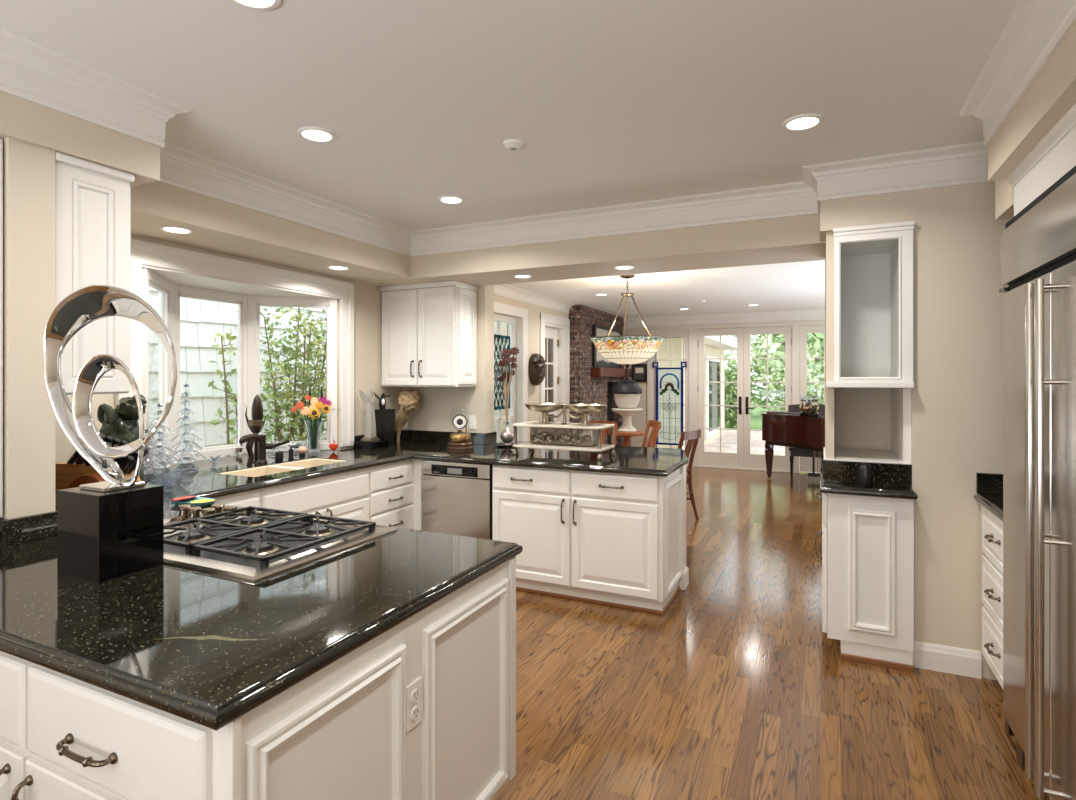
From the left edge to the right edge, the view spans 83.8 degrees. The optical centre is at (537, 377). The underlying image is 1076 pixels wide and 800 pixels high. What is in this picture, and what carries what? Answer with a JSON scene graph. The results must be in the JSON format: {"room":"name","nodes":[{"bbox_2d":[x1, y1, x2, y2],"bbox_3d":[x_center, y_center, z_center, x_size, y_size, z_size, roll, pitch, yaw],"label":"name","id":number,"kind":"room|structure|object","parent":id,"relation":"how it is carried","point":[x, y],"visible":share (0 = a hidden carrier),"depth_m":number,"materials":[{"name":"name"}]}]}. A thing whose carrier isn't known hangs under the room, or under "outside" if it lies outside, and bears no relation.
{"room":"kitchen","nodes":[
{"label":"kitchen","id":0,"kind":"room"},
{"bbox_2d":[0,137,54,545],"bbox_3d":[-2.213,0.328,2.322,0.940,2.310,0.140,0,0,25],"label":"wall","id":1,"kind":"structure","parent":0,"point":[28,169],"depth_m":2.11,"materials":[{"name":"beige paint"}]},
{"bbox_2d":[0,138,2,516],"bbox_3d":[-2.310,-0.172,2.116,0.919,1.300,0.305,0,0,25],"label":"upper cabinet","id":2,"kind":"object","parent":1,"relation":"attached to","point":[1,140],"visible":1,"depth_m":2.05,"materials":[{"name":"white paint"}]},
{"bbox_2d":[0,508,56,545],"bbox_3d":[-2.197,0.525,2.314,0.955,0.085,0.190,0,0,25],"label":"backsplash","id":3,"kind":"structure","parent":1,"relation":"attached to","point":[42,525],"depth_m":2.09,"materials":[{"name":"black stone"}]},
{"bbox_2d":[55,152,134,394],"bbox_3d":[-2.114,-0.381,2.513,0.935,0.888,0.286,0,0,25],"label":"upper cabinet","id":4,"kind":"object","parent":1,"relation":"attached to","point":[93,200],"visible":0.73,"depth_m":2.31,"materials":[{"name":"white paint"}]},
{"bbox_2d":[55,234,403,462],"bbox_3d":[-2.897,0.183,2.135,0.140,2.600,7.800,0,0,25],"label":"wall","id":5,"kind":"structure","parent":0,"point":[367,298],"depth_m":4.98,"materials":[{"name":"beige paint"}]},
{"bbox_2d":[0,91,409,281],"bbox_3d":[-2.550,-0.970,1.580,0.960,0.345,7.090,0,0,25],"label":"soffit","id":6,"kind":"object","parent":5,"relation":"in","point":[219,226],"depth_m":3.19,"materials":[{"name":"beige paint"}]},
{"bbox_2d":[159,225,193,233],"bbox_3d":[-1.930,-0.792,3.205,0.160,0.010,0.160,0,0,25],"label":"recessed light","id":7,"kind":"object","parent":6,"relation":"attached to","point":[168,228],"visible":1,"depth_m":3.20,"materials":[{"name":"white glass"}]},
{"bbox_2d":[115,239,353,446],"bbox_3d":[-1.894,-0.110,4.067,0.033,1.316,1.812,0,0,25],"label":"window frame","id":8,"kind":"structure","parent":5,"relation":"in","point":[142,252],"depth_m":4.01,"materials":[{"name":"white paint"}]},
{"bbox_2d":[142,265,340,299],"bbox_3d":[-2.138,-0.696,4.182,0.532,0.142,1.570,0,0,25],"label":"trim","id":9,"kind":"structure","parent":5,"relation":"attached to","point":[175,277],"depth_m":4.05,"materials":[{"name":"white paint"}]},
{"bbox_2d":[404,285,493,444],"bbox_3d":[-0.811,0.333,5.398,0.860,2.300,0.160,0,0,25],"label":"wall","id":10,"kind":"structure","parent":0,"point":[433,413],"depth_m":5.23,"materials":[{"name":"beige paint"}]},
{"bbox_2d":[379,281,476,386],"bbox_3d":[-0.952,-0.359,5.170,0.792,0.865,0.368,0,0,25],"label":"upper cabinet","id":11,"kind":"object","parent":10,"relation":"attached to","point":[429,330],"visible":1,"depth_m":5.02,"materials":[{"name":"white paint"}]},
{"bbox_2d":[403,430,496,444],"bbox_3d":[-0.800,0.520,5.384,0.872,0.095,0.195,0,0,25],"label":"backsplash","id":12,"kind":"structure","parent":10,"relation":"attached to","point":[411,435],"depth_m":5.30,"materials":[{"name":"black stone"}]},
{"bbox_2d":[0,0,1018,230],"bbox_3d":[0.008,-1.190,0.604,6.700,0.095,7.500,0,0,25],"label":"ceiling","id":13,"kind":"structure","parent":0,"point":[609,102],"depth_m":2.33,"materials":[{"name":"white paint"}]},
{"bbox_2d":[231,0,280,9],"bbox_3d":[-0.848,-1.137,1.769,0.170,0.010,0.170,0,0,25],"label":"recessed light","id":14,"kind":"object","parent":13,"relation":"in","point":[251,4],"visible":1,"depth_m":1.82,"materials":[{"name":"white glass"}]},
{"bbox_2d":[297,126,335,142],"bbox_3d":[-1.034,-1.137,2.807,0.170,0.010,0.170,0,0,25],"label":"recessed light","id":15,"kind":"object","parent":13,"relation":"in","point":[311,133],"visible":1,"depth_m":2.80,"materials":[{"name":"white glass"}]},
{"bbox_2d":[782,113,823,130],"bbox_3d":[1.179,-1.137,2.672,0.170,0.010,0.170,0,0,25],"label":"recessed light","id":16,"kind":"object","parent":13,"relation":"in","point":[800,122],"visible":1,"depth_m":2.66,"materials":[{"name":"white glass"}]},
{"bbox_2d":[988,23,1075,219],"bbox_3d":[0.949,-0.924,-0.391,0.790,0.435,6.500,0,0,25],"label":"soffit","id":17,"kind":"object","parent":13,"relation":"attached to","point":[1052,94],"visible":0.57,"depth_m":2.00,"materials":[{"name":"beige paint"}]},
{"bbox_2d":[1006,103,1075,215],"bbox_3d":[1.931,-0.726,1.655,0.713,0.181,1.438,0,0,25],"label":"panel","id":18,"kind":"object","parent":17,"relation":"attached to","point":[1054,155],"visible":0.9,"depth_m":2.07,"materials":[{"name":"white paint"}]},
{"bbox_2d":[494,321,550,442],"bbox_3d":[-0.390,0.208,8.691,1.100,2.650,1.600,0,0,25],"label":"wall","id":19,"kind":"structure","parent":0,"point":[503,324],"depth_m":7.94,"materials":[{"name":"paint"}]},
{"bbox_2d":[494,294,568,440],"bbox_3d":[0.107,0.183,8.220,0.200,2.600,5.730,0,0,25],"label":"wall","id":20,"kind":"structure","parent":0,"point":[534,311],"depth_m":7.61,"materials":[{"name":"beige paint"}]},
{"bbox_2d":[494,301,527,441],"bbox_3d":[-0.432,0.190,7.004,0.200,2.086,1.070,0,0,25],"label":"window","id":21,"kind":"structure","parent":20,"relation":"in","point":[518,327],"depth_m":7.33,"materials":[{"name":"white paint"}]},
{"bbox_2d":[494,323,509,409],"bbox_3d":[-0.444,-0.146,6.927,0.013,1.022,0.526,0,0,25],"label":"stained glass panel","id":22,"kind":"object","parent":21,"relation":"hanging from","point":[496,378],"visible":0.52,"depth_m":6.94,"materials":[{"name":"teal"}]},
{"bbox_2d":[529,353,545,385],"bbox_3d":[0.018,-0.107,7.577,0.186,0.410,0.268,0,0,25],"label":"face mask","id":23,"kind":"object","parent":20,"relation":"attached to","point":[537,367],"visible":1,"depth_m":7.51,"materials":[{"name":"brown metal"}]},
{"bbox_2d":[540,312,569,422],"bbox_3d":[0.164,0.315,8.279,0.194,2.336,0.985,0,0,25],"label":"doorway","id":24,"kind":"structure","parent":20,"relation":"in","point":[562,324],"depth_m":8.54,"materials":[{"name":"white paint"}]},
{"bbox_2d":[545,327,558,421],"bbox_3d":[0.141,0.383,8.276,0.055,2.160,0.700,0,0,25],"label":"door","id":25,"kind":"structure","parent":24,"relation":"attached to","point":[550,333],"depth_m":8.44,"materials":[{"name":"white paint"}]},
{"bbox_2d":[494,284,824,327],"bbox_3d":[3.016,-0.967,6.770,6.300,0.180,5.580,0,0,25],"label":"trim","id":26,"kind":"structure","parent":20,"relation":"attached to","point":[504,290],"depth_m":9.50,"materials":[{"name":"white paint"}]},
{"bbox_2d":[361,213,825,286],"bbox_3d":[0.224,-0.967,4.508,3.490,0.350,0.570,0,0,25],"label":"beam","id":27,"kind":"structure","parent":0,"point":[789,239],"depth_m":4.08,"materials":[{"name":"beige paint"}]},
{"bbox_2d":[624,327,646,446],"bbox_3d":[4.188,0.183,9.380,6.600,2.600,0.140,0,0,25],"label":"wall","id":28,"kind":"structure","parent":0,"point":[639,420],"depth_m":10.43,"materials":[{"name":"beige paint"}]},
{"bbox_2d":[632,364,646,381],"bbox_3d":[1.762,-0.087,10.425,0.260,0.320,0.029,0,0,25],"label":"framed picture","id":29,"kind":"object","parent":28,"relation":"attached to","point":[639,371],"visible":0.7,"depth_m":10.42,"materials":[{"name":"black wood"}]},
{"bbox_2d":[506,260,824,317],"bbox_3d":[2.889,-1.117,6.736,6.700,0.120,6.050,0,0,25],"label":"ceiling","id":30,"kind":"structure","parent":0,"point":[793,285],"depth_m":7.25,"materials":[{"name":"white paint"}]},
{"bbox_2d":[589,275,665,368],"bbox_3d":[0.923,-0.576,6.196,0.784,0.962,0.784,0,0,25],"label":"pendant lamp","id":31,"kind":"object","parent":30,"relation":"hanging from","point":[627,350],"visible":0.99,"depth_m":5.97,"materials":[{"name":"multicoloured glass"}]},
{"bbox_2d":[647,319,824,472],"bbox_3d":[3.380,0.293,9.720,3.250,2.380,0.171,0,0,25],"label":"wall","id":32,"kind":"structure","parent":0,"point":[693,328],"depth_m":10.02,"materials":[{"name":"beige paint"}]},
{"bbox_2d":[653,330,688,458],"bbox_3d":[2.272,0.326,10.236,0.605,2.265,0.044,0,0,25],"label":"window","id":33,"kind":"structure","parent":32,"relation":"attached to","point":[676,333],"depth_m":10.22,"materials":[{"name":"beige paint"}]},
{"bbox_2d":[698,328,743,467],"bbox_3d":[2.993,0.322,9.861,0.728,2.273,0.109,0,0,25],"label":"door","id":34,"kind":"structure","parent":32,"relation":"attached to","point":[705,458],"depth_m":9.88,"materials":[{"name":"beige paint"}]},
{"bbox_2d":[744,326,791,470],"bbox_3d":[3.655,0.322,9.550,0.728,2.273,0.109,0,0,25],"label":"door","id":35,"kind":"structure","parent":32,"relation":"attached to","point":[753,461],"depth_m":9.59,"materials":[{"name":"beige paint"}]},
{"bbox_2d":[800,325,824,472],"bbox_3d":[4.410,0.326,9.231,0.700,2.265,0.044,0,0,25],"label":"door","id":36,"kind":"structure","parent":32,"relation":"attached to","point":[805,462],"depth_m":9.32,"materials":[{"name":"beige paint"}]},
{"bbox_2d":[493,466,1048,799],"bbox_3d":[1.294,1.523,3.342,6.700,0.080,13.550,0,0,25],"label":"floor","id":37,"kind":"structure","parent":0,"point":[737,691],"depth_m":2.81,"materials":[{"name":"brown wood"}]},
{"bbox_2d":[214,489,259,506],"bbox_3d":[-1.903,1.046,3.217,0.699,0.874,0.485,0,0,25],"label":"base cabinet","id":38,"kind":"object","parent":37,"relation":"on","point":[250,498],"visible":0.02,"depth_m":3.20,"materials":[{"name":"white paint"}]},
{"bbox_2d":[0,557,515,799],"bbox_3d":[-1.021,1.046,1.860,1.569,0.874,1.147,0,0,25],"label":"base cabinet","id":39,"kind":"object","parent":37,"relation":"on","point":[339,733],"visible":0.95,"depth_m":1.33,"materials":[{"name":"white paint"}]},
{"bbox_2d":[406,676,422,732],"bbox_3d":[-0.318,0.841,1.546,0.010,0.115,0.069,0,0,25],"label":"power outlet","id":40,"kind":"object","parent":39,"relation":"attached to","point":[414,691],"visible":0.98,"depth_m":1.54,"materials":[{"name":"white plastic"}]},
{"bbox_2d":[260,468,368,520],"bbox_3d":[-1.612,1.046,3.835,0.699,0.874,0.874,0,0,25],"label":"base cabinet","id":41,"kind":"object","parent":37,"relation":"on","point":[341,495],"visible":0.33,"depth_m":3.74,"materials":[{"name":"white paint"}]},
{"bbox_2d":[368,459,422,530],"bbox_3d":[-1.302,1.046,4.460,0.728,0.874,0.515,0,0,25],"label":"base cabinet","id":42,"kind":"object","parent":37,"relation":"on","point":[394,497],"visible":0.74,"depth_m":4.35,"materials":[{"name":"white paint"}]},
{"bbox_2d":[421,460,491,539],"bbox_3d":[-0.476,1.048,4.641,0.606,0.870,0.606,0,0,25],"label":"dishwasher","id":43,"kind":"object","parent":37,"relation":"on","point":[456,497],"visible":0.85,"depth_m":4.36,"materials":[{"name":"silver metal"}]},
{"bbox_2d":[492,465,688,614],"bbox_3d":[0.239,1.046,4.545,1.727,0.874,1.130,0,0,25],"label":"base cabinet","id":44,"kind":"object","parent":37,"relation":"on","point":[609,539],"visible":0.92,"depth_m":3.95,"materials":[{"name":"white paint"}]},
{"bbox_2d":[0,440,687,730],"bbox_3d":[-0.967,0.588,3.521,3.055,0.040,4.170,0,0,25],"label":"countertop","id":45,"kind":"structure","parent":44,"relation":"on","point":[205,649],"depth_m":1.53,"materials":[{"name":"black stone"}]},
{"bbox_2d":[55,434,149,506],"bbox_3d":[-2.015,0.411,2.704,0.478,0.314,0.190,0,0,0],"label":"knife block","id":46,"kind":"object","parent":45,"relation":"on","point":[75,472],"visible":0.35,"depth_m":2.65,"materials":[{"name":"brown wood"}]},
{"bbox_2d":[43,285,176,581],"bbox_3d":[-1.259,0.147,1.789,0.388,0.841,0.201,0,0,25],"label":"ring sculpture","id":47,"kind":"object","parent":45,"relation":"on","point":[111,528],"visible":1,"depth_m":1.77,"materials":[{"name":"silver metal"}]},
{"bbox_2d":[97,394,146,481],"bbox_3d":[-2.119,0.323,3.052,0.202,0.490,0.211,0,0,-45],"label":"figurine","id":48,"kind":"object","parent":45,"relation":"on","point":[120,422],"visible":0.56,"depth_m":3.01,"materials":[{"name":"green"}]},
{"bbox_2d":[142,424,166,483],"bbox_3d":[-2.115,0.408,3.249,0.180,0.320,0.182,0,0,25],"label":"tree","id":49,"kind":"object","parent":45,"relation":"on","point":[148,460],"visible":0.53,"depth_m":3.24,"materials":[{"name":"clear glass"}]},
{"bbox_2d":[149,477,178,491],"bbox_3d":[-1.876,0.538,3.014,0.130,0.060,0.126,0,0,25],"label":"crystal bowl","id":50,"kind":"object","parent":45,"relation":"on","point":[168,483],"visible":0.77,"depth_m":3.00,"materials":[{"name":"clear glass"}]},
{"bbox_2d":[149,398,181,477],"bbox_3d":[-2.171,0.343,3.452,0.208,0.450,0.220,0,0,25],"label":"tree","id":51,"kind":"object","parent":45,"relation":"on","point":[159,434],"visible":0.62,"depth_m":3.44,"materials":[{"name":"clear glass"}]},
{"bbox_2d":[154,468,188,484],"bbox_3d":[-1.947,0.530,3.192,0.162,0.075,0.158,0,0,25],"label":"crystal bowl","id":52,"kind":"object","parent":45,"relation":"on","point":[181,473],"visible":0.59,"depth_m":3.18,"materials":[{"name":"clear glass"}]},
{"bbox_2d":[171,379,206,471],"bbox_3d":[-2.142,0.288,3.658,0.211,0.560,0.215,0,0,25],"label":"tree","id":53,"kind":"object","parent":45,"relation":"on","point":[187,461],"visible":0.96,"depth_m":3.64,"materials":[{"name":"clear glass"}]},
{"bbox_2d":[170,496,215,506],"bbox_3d":[-1.546,0.556,2.693,0.214,0.024,0.112,0,0,25],"label":"spoon rest","id":54,"kind":"object","parent":45,"relation":"on","point":[194,501],"visible":0.98,"depth_m":2.67,"materials":[{"name":"multicoloured ceramic"}]},
{"bbox_2d":[245,395,265,462],"bbox_3d":[-1.906,0.341,4.056,0.108,0.455,0.120,0,0,0],"label":"ornament","id":55,"kind":"object","parent":45,"relation":"on","point":[256,424],"visible":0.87,"depth_m":4.04,"materials":[{"name":"brown wood"}]},
{"bbox_2d":[239,434,289,464],"bbox_3d":[-1.823,0.469,3.978,0.313,0.208,0.136,0,0,-37],"label":"tap","id":56,"kind":"object","parent":45,"relation":"on","point":[249,439],"visible":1,"depth_m":3.97,"materials":[{"name":"brown metal"}]},
{"bbox_2d":[164,504,396,581],"bbox_3d":[-1.080,0.539,2.151,0.935,0.059,0.625,0,0,25],"label":"gas cooktop","id":57,"kind":"object","parent":45,"relation":"in","point":[250,543],"visible":0.96,"depth_m":2.03,"materials":[{"name":"silver metal"}]},
{"bbox_2d":[218,458,344,476],"bbox_3d":[-1.610,0.674,3.862,0.370,0.208,0.810,0,0,25],"label":"cutting board","id":58,"kind":"object","parent":45,"relation":"in","point":[301,464],"visible":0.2,"depth_m":3.88,"materials":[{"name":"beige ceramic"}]},
{"bbox_2d":[291,387,338,452],"bbox_3d":[-1.681,0.318,4.652,0.250,0.500,0.411,0,0,25],"label":"flower vase","id":59,"kind":"object","parent":45,"relation":"on","point":[313,427],"visible":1,"depth_m":4.55,"materials":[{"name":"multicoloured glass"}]},
{"bbox_2d":[355,440,387,448],"bbox_3d":[-1.361,0.539,4.910,0.200,0.056,0.180,0,0,25],"label":"stone plinth","id":60,"kind":"object","parent":45,"relation":"on","point":[376,444],"visible":0.86,"depth_m":4.84,"materials":[{"name":"black stone"}]},
{"bbox_2d":[359,389,379,440],"bbox_3d":[-1.385,0.301,4.916,0.139,0.417,0.110,0,0,25],"label":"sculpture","id":61,"kind":"object","parent":60,"relation":"on","point":[370,424],"visible":1,"depth_m":4.89,"materials":[{"name":"white ceramic"}]},
{"bbox_2d":[375,409,395,444],"bbox_3d":[-1.316,0.417,5.104,0.146,0.302,0.146,0,0,25],"label":"pedestal","id":62,"kind":"object","parent":45,"relation":"on","point":[384,418],"visible":0.66,"depth_m":5.05,"materials":[{"name":"black"}]},
{"bbox_2d":[395,389,420,441],"bbox_3d":[-1.161,0.333,5.289,0.280,0.469,0.200,0,0,25],"label":"sculpture","id":63,"kind":"object","parent":45,"relation":"on","point":[409,400],"visible":1,"depth_m":5.25,"materials":[{"name":"beige stone"}]},
{"bbox_2d":[447,406,471,449],"bbox_3d":[-0.632,0.397,4.861,0.204,0.342,0.204,0,0,25],"label":"clock","id":64,"kind":"object","parent":45,"relation":"on","point":[459,441],"visible":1,"depth_m":4.82,"materials":[{"name":"brown metal"}]},
{"bbox_2d":[495,443,513,446],"bbox_3d":[-0.256,0.561,5.004,0.210,0.014,0.210,0,0,25],"label":"plate","id":65,"kind":"object","parent":45,"relation":"on","point":[499,444],"visible":0.6,"depth_m":4.98,"materials":[{"name":"black"}]},
{"bbox_2d":[498,347,518,444],"bbox_3d":[-0.255,0.148,5.002,0.190,0.823,0.124,0,0,25],"label":"bud vase","id":66,"kind":"object","parent":65,"relation":"on","point":[507,436],"visible":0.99,"depth_m":4.99,"materials":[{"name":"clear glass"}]},
{"bbox_2d":[512,403,615,459],"bbox_3d":[0.189,0.381,4.434,0.712,0.374,0.336,0,0,25],"label":"balance scale","id":67,"kind":"object","parent":45,"relation":"on","point":[584,436],"visible":1,"depth_m":4.36,"materials":[{"name":"silver metal"}]},
{"bbox_2d":[513,421,614,429],"bbox_3d":[0.190,0.349,4.436,0.690,0.018,0.310,0,0,25],"label":"shelf","id":68,"kind":"object","parent":67,"relation":"attached to","point":[535,425],"depth_m":4.38,"materials":[{"name":"beige stone"}]},
{"bbox_2d":[513,441,614,451],"bbox_3d":[0.190,0.503,4.436,0.690,0.020,0.310,0,0,25],"label":"shelf","id":69,"kind":"object","parent":67,"relation":"attached to","point":[594,447],"depth_m":4.34,"materials":[{"name":"beige stone"}]},
{"bbox_2d":[569,305,631,445],"bbox_3d":[1.051,0.214,9.593,0.339,2.538,2.138,0,0,25],"label":"brick chimney","id":70,"kind":"object","parent":37,"relation":"on","point":[588,384],"visible":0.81,"depth_m":8.97,"materials":[{"name":"brown brick"}]},
{"bbox_2d":[592,324,621,368],"bbox_3d":[1.133,-0.488,9.688,0.040,0.658,1.380,0,0,25],"label":"framed picture","id":71,"kind":"object","parent":70,"relation":"on","point":[598,361],"visible":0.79,"depth_m":9.35,"materials":[{"name":"black"}]},
{"bbox_2d":[589,420,616,445],"bbox_3d":[0.672,1.000,6.994,0.430,0.974,0.551,0,0,19],"label":"dining chair","id":72,"kind":"object","parent":37,"relation":"on","point":[607,430],"visible":0.12,"depth_m":7.18,"materials":[{"name":"brown wood"}]},
{"bbox_2d":[610,431,644,445],"bbox_3d":[1.234,1.113,8.315,0.500,0.740,0.500,0,0,25],"label":"side table","id":73,"kind":"object","parent":37,"relation":"on","point":[626,436],"visible":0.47,"depth_m":8.18,"materials":[{"name":"brown wood"}]},
{"bbox_2d":[611,394,642,431],"bbox_3d":[1.234,0.478,8.315,0.430,0.525,0.430,0,0,25],"label":"urn","id":74,"kind":"object","parent":73,"relation":"on","point":[627,404],"visible":0.97,"depth_m":8.20,"materials":[{"name":"white ceramic"}]},
{"bbox_2d":[611,368,642,393],"bbox_3d":[1.234,0.019,8.314,0.431,0.408,0.435,0,0,25],"label":"dome","id":75,"kind":"object","parent":74,"relation":"in","point":[627,386],"visible":0.99,"depth_m":8.18,"materials":[{"name":"black metal"}]},
{"bbox_2d":[613,394,640,408],"bbox_3d":[1.234,0.319,8.315,0.380,0.205,0.380,0,0,25],"label":"bowl","id":76,"kind":"object","parent":74,"relation":"on","point":[623,401],"depth_m":8.18,"materials":[{"name":"white ceramic"}]},
{"bbox_2d":[642,420,660,447],"bbox_3d":[1.230,1.013,7.472,0.551,0.950,0.430,0,0,-8],"label":"dining chair","id":77,"kind":"object","parent":37,"relation":"on","point":[656,425],"visible":0.29,"depth_m":7.50,"materials":[{"name":"brown wood"}]},
{"bbox_2d":[677,429,700,518],"bbox_3d":[1.400,1.013,6.308,0.551,0.950,0.430,0,0,39],"label":"dining chair","id":78,"kind":"object","parent":37,"relation":"on","point":[690,436],"visible":0.48,"depth_m":6.29,"materials":[{"name":"brown wood"}]},
{"bbox_2d":[761,404,824,481],"bbox_3d":[3.819,0.928,8.173,1.489,1.110,1.638,0,0,25],"label":"grand piano","id":79,"kind":"object","parent":37,"relation":"on","point":[786,428],"visible":0.45,"depth_m":8.22,"materials":[{"name":"red wood"}]},
{"bbox_2d":[799,396,819,415],"bbox_3d":[3.608,0.371,7.983,0.256,0.265,0.256,0,0,25],"label":"flower arrangement","id":80,"kind":"object","parent":79,"relation":"on","point":[809,406],"visible":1,"depth_m":7.90,"materials":[{"name":"multicoloured plant"}]},
{"bbox_2d":[789,447,823,477],"bbox_3d":[4.045,1.258,8.960,0.540,0.450,0.340,0,0,25],"label":"piano bench","id":81,"kind":"object","parent":37,"relation":"on","point":[798,452],"visible":0.38,"depth_m":8.88,"materials":[{"name":"black wood"}]},
{"bbox_2d":[815,493,913,671],"bbox_3d":[1.834,1.046,3.431,0.456,0.874,0.719,0,0,25],"label":"base cabinet","id":82,"kind":"object","parent":37,"relation":"on","point":[867,557],"visible":0.95,"depth_m":3.11,"materials":[{"name":"white paint"}]},
{"bbox_2d":[820,468,917,499],"bbox_3d":[1.845,0.588,3.409,0.440,0.040,0.740,0,0,25],"label":"countertop","id":83,"kind":"structure","parent":82,"relation":"on","point":[825,487],"depth_m":3.09,"materials":[{"name":"black stone"}]},
{"bbox_2d":[859,463,871,486],"bbox_3d":[1.716,0.508,3.147,0.062,0.120,0.062,0,0,25],"label":"speaker","id":84,"kind":"object","parent":83,"relation":"on","point":[865,470],"visible":1,"depth_m":3.12},
{"bbox_2d":[981,505,1002,688],"bbox_3d":[2.355,1.046,2.570,0.723,0.874,0.545,0,0,25],"label":"base cabinet","id":85,"kind":"object","parent":37,"relation":"on","point":[991,526],"visible":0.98,"depth_m":2.74,"materials":[{"name":"white paint"}]},
{"bbox_2d":[974,494,1002,521],"bbox_3d":[2.368,0.588,2.569,0.720,0.040,0.560,0,0,25],"label":"countertop","id":86,"kind":"structure","parent":85,"relation":"on","point":[992,503],"depth_m":2.76,"materials":[{"name":"black stone"}]},
{"bbox_2d":[999,166,1075,799],"bbox_3d":[1.976,0.425,1.823,0.774,2.115,1.140,0,0,25],"label":"refrigerator","id":87,"kind":"object","parent":37,"relation":"on","point":[1038,248],"visible":1,"depth_m":1.95,"materials":[{"name":"silver metal"}]},
{"bbox_2d":[820,191,911,458],"bbox_3d":[1.913,0.171,3.565,0.430,2.625,0.840,0,0,25],"label":"wall niche","id":88,"kind":"object","parent":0,"point":[855,418],"visible":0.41,"depth_m":3.29,"materials":[{"name":"beige paint"}]},
{"bbox_2d":[823,388,910,463],"bbox_3d":[1.883,0.268,3.476,0.410,0.430,0.604,0,0,25],"label":"niche","id":89,"kind":"object","parent":88,"relation":"attached to","point":[900,452],"visible":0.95,"depth_m":3.30,"materials":[{"name":"white paint"}]},
{"bbox_2d":[825,221,914,387],"bbox_3d":[1.843,-0.375,3.371,0.408,0.852,0.570,0,0,25],"label":"upper cabinet","id":90,"kind":"object","parent":88,"relation":"attached to","point":[873,264],"visible":0.96,"depth_m":3.50,"materials":[{"name":"white wood"}]},
{"bbox_2d":[911,181,1010,680],"bbox_3d":[2.624,0.171,3.197,1.170,2.625,0.780,0,0,25],"label":"wall","id":91,"kind":"structure","parent":0,"point":[957,392],"depth_m":3.01,"materials":[{"name":"beige paint"}]},
{"bbox_2d":[0,0,1075,255],"bbox_3d":[-0.546,-1.054,0.638,4.370,0.175,7.090,0,0,25],"label":"crown molding","id":92,"kind":"structure","parent":91,"relation":"attached to","point":[31,71],"depth_m":3.10,"materials":[{"name":"white paint"}]},
{"bbox_2d":[822,460,911,487],"bbox_3d":[1.744,0.508,3.194,0.416,0.120,0.025,0,0,25],"label":"backsplash","id":93,"kind":"structure","parent":91,"relation":"attached to","point":[833,471],"depth_m":3.17,"materials":[{"name":"black stone"}]},
{"bbox_2d":[913,641,981,678],"bbox_3d":[2.057,1.418,3.024,0.290,0.130,0.016,0,0,25],"label":"baseboard","id":94,"kind":"structure","parent":91,"relation":"attached to","point":[935,657],"depth_m":3.02,"materials":[{"name":"white paint"}]},
{"bbox_2d":[976,473,1002,494],"bbox_3d":[2.484,0.518,2.817,0.700,0.100,0.023,0,0,25],"label":"backsplash","id":95,"kind":"structure","parent":91,"relation":"attached to","point":[986,483],"depth_m":2.94,"materials":[{"name":"black stone"}]},
{"bbox_3d":[-2.144,1.048,4.184,0.520,0.870,1.550,0,0,25],"label":"wall","id":96,"kind":"structure","parent":0,"visible":0},
{"bbox_2d":[142,268,336,466],"bbox_3d":[-2.139,-0.030,4.182,0.519,1.190,1.553,0,0,25],"label":"window","id":97,"kind":"structure","parent":96,"relation":"in","point":[170,294],"depth_m":4.48,"materials":[{"name":"white paint"}]},
{"label":"outside","id":98,"kind":"structure","parent":0,"visible":0},
{"bbox_3d":[-5.575,1.943,6.488,8.390,0.080,13.000,0,0,25],"label":"ground","id":99,"kind":"structure","parent":98,"visible":0},
{"bbox_2d":[208,329,246,456],"bbox_3d":[-2.746,0.739,5.340,0.299,2.329,0.346,0,0,25],"label":"shrub","id":100,"kind":"object","parent":99,"relation":"on","point":[229,389],"visible":0.41,"depth_m":5.31,"materials":[{"name":"green plant"}]},
{"bbox_2d":[149,286,325,466],"bbox_3d":[-3.054,-0.074,6.416,0.114,3.931,7.392,0,0,25],"label":"wall","id":101,"kind":"structure","parent":99,"relation":"on","point":[200,320],"depth_m":5.95,"materials":[{"name":"white paint"}]},
{"bbox_2d":[237,307,325,452],"bbox_3d":[-2.373,0.403,6.103,0.696,3.005,1.259,0,0,25],"label":"shrub","id":102,"kind":"object","parent":99,"relation":"on","point":[294,418],"visible":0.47,"depth_m":5.94,"materials":[{"name":"green plant"}]},
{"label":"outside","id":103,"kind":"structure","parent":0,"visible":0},
{"bbox_2d":[725,401,779,429],"bbox_3d":[10.315,1.578,21.947,40.000,0.070,39.500,0,0,25],"label":"lawn","id":104,"kind":"structure","parent":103,"point":[756,418],"depth_m":23.44,"materials":[{"name":"green plant"}]},
{"bbox_2d":[725,350,761,428],"bbox_3d":[6.056,0.480,18.560,1.632,2.795,1.178,0,0,25],"label":"bush","id":105,"kind":"object","parent":104,"relation":"on","point":[730,388],"visible":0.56,"depth_m":18.40,"materials":[{"name":"green plant"}]},
{"bbox_2d":[725,325,823,413],"bbox_3d":[9.650,-1.494,22.975,5.646,6.864,5.130,0,0,28],"label":"tree","id":106,"kind":"object","parent":104,"relation":"on","point":[814,344],"visible":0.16,"depth_m":22.30,"materials":[{"name":"green plant"}]},
{"bbox_2d":[768,359,823,409],"bbox_3d":[7.693,0.626,17.836,1.671,2.457,1.131,0,0,21],"label":"bush","id":107,"kind":"object","parent":104,"relation":"on","point":[781,387],"visible":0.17,"depth_m":17.82,"materials":[{"name":"green plant"}]},
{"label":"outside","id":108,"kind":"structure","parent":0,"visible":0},
{"bbox_2d":[705,430,816,472],"bbox_3d":[6.155,1.563,13.096,18.000,0.080,8.260,0,0,25],"label":"patio","id":109,"kind":"structure","parent":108,"point":[729,439],"depth_m":13.74,"materials":[{"name":"white concrete"}]},
{"bbox_2d":[658,330,736,449],"bbox_3d":[2.381,0.273,14.516,4.360,2.500,6.500,0,0,25],"label":"house wing","id":110,"kind":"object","parent":109,"relation":"on","point":[728,342],"visible":0.27,"depth_m":11.55,"materials":[{"name":"beige paint"}]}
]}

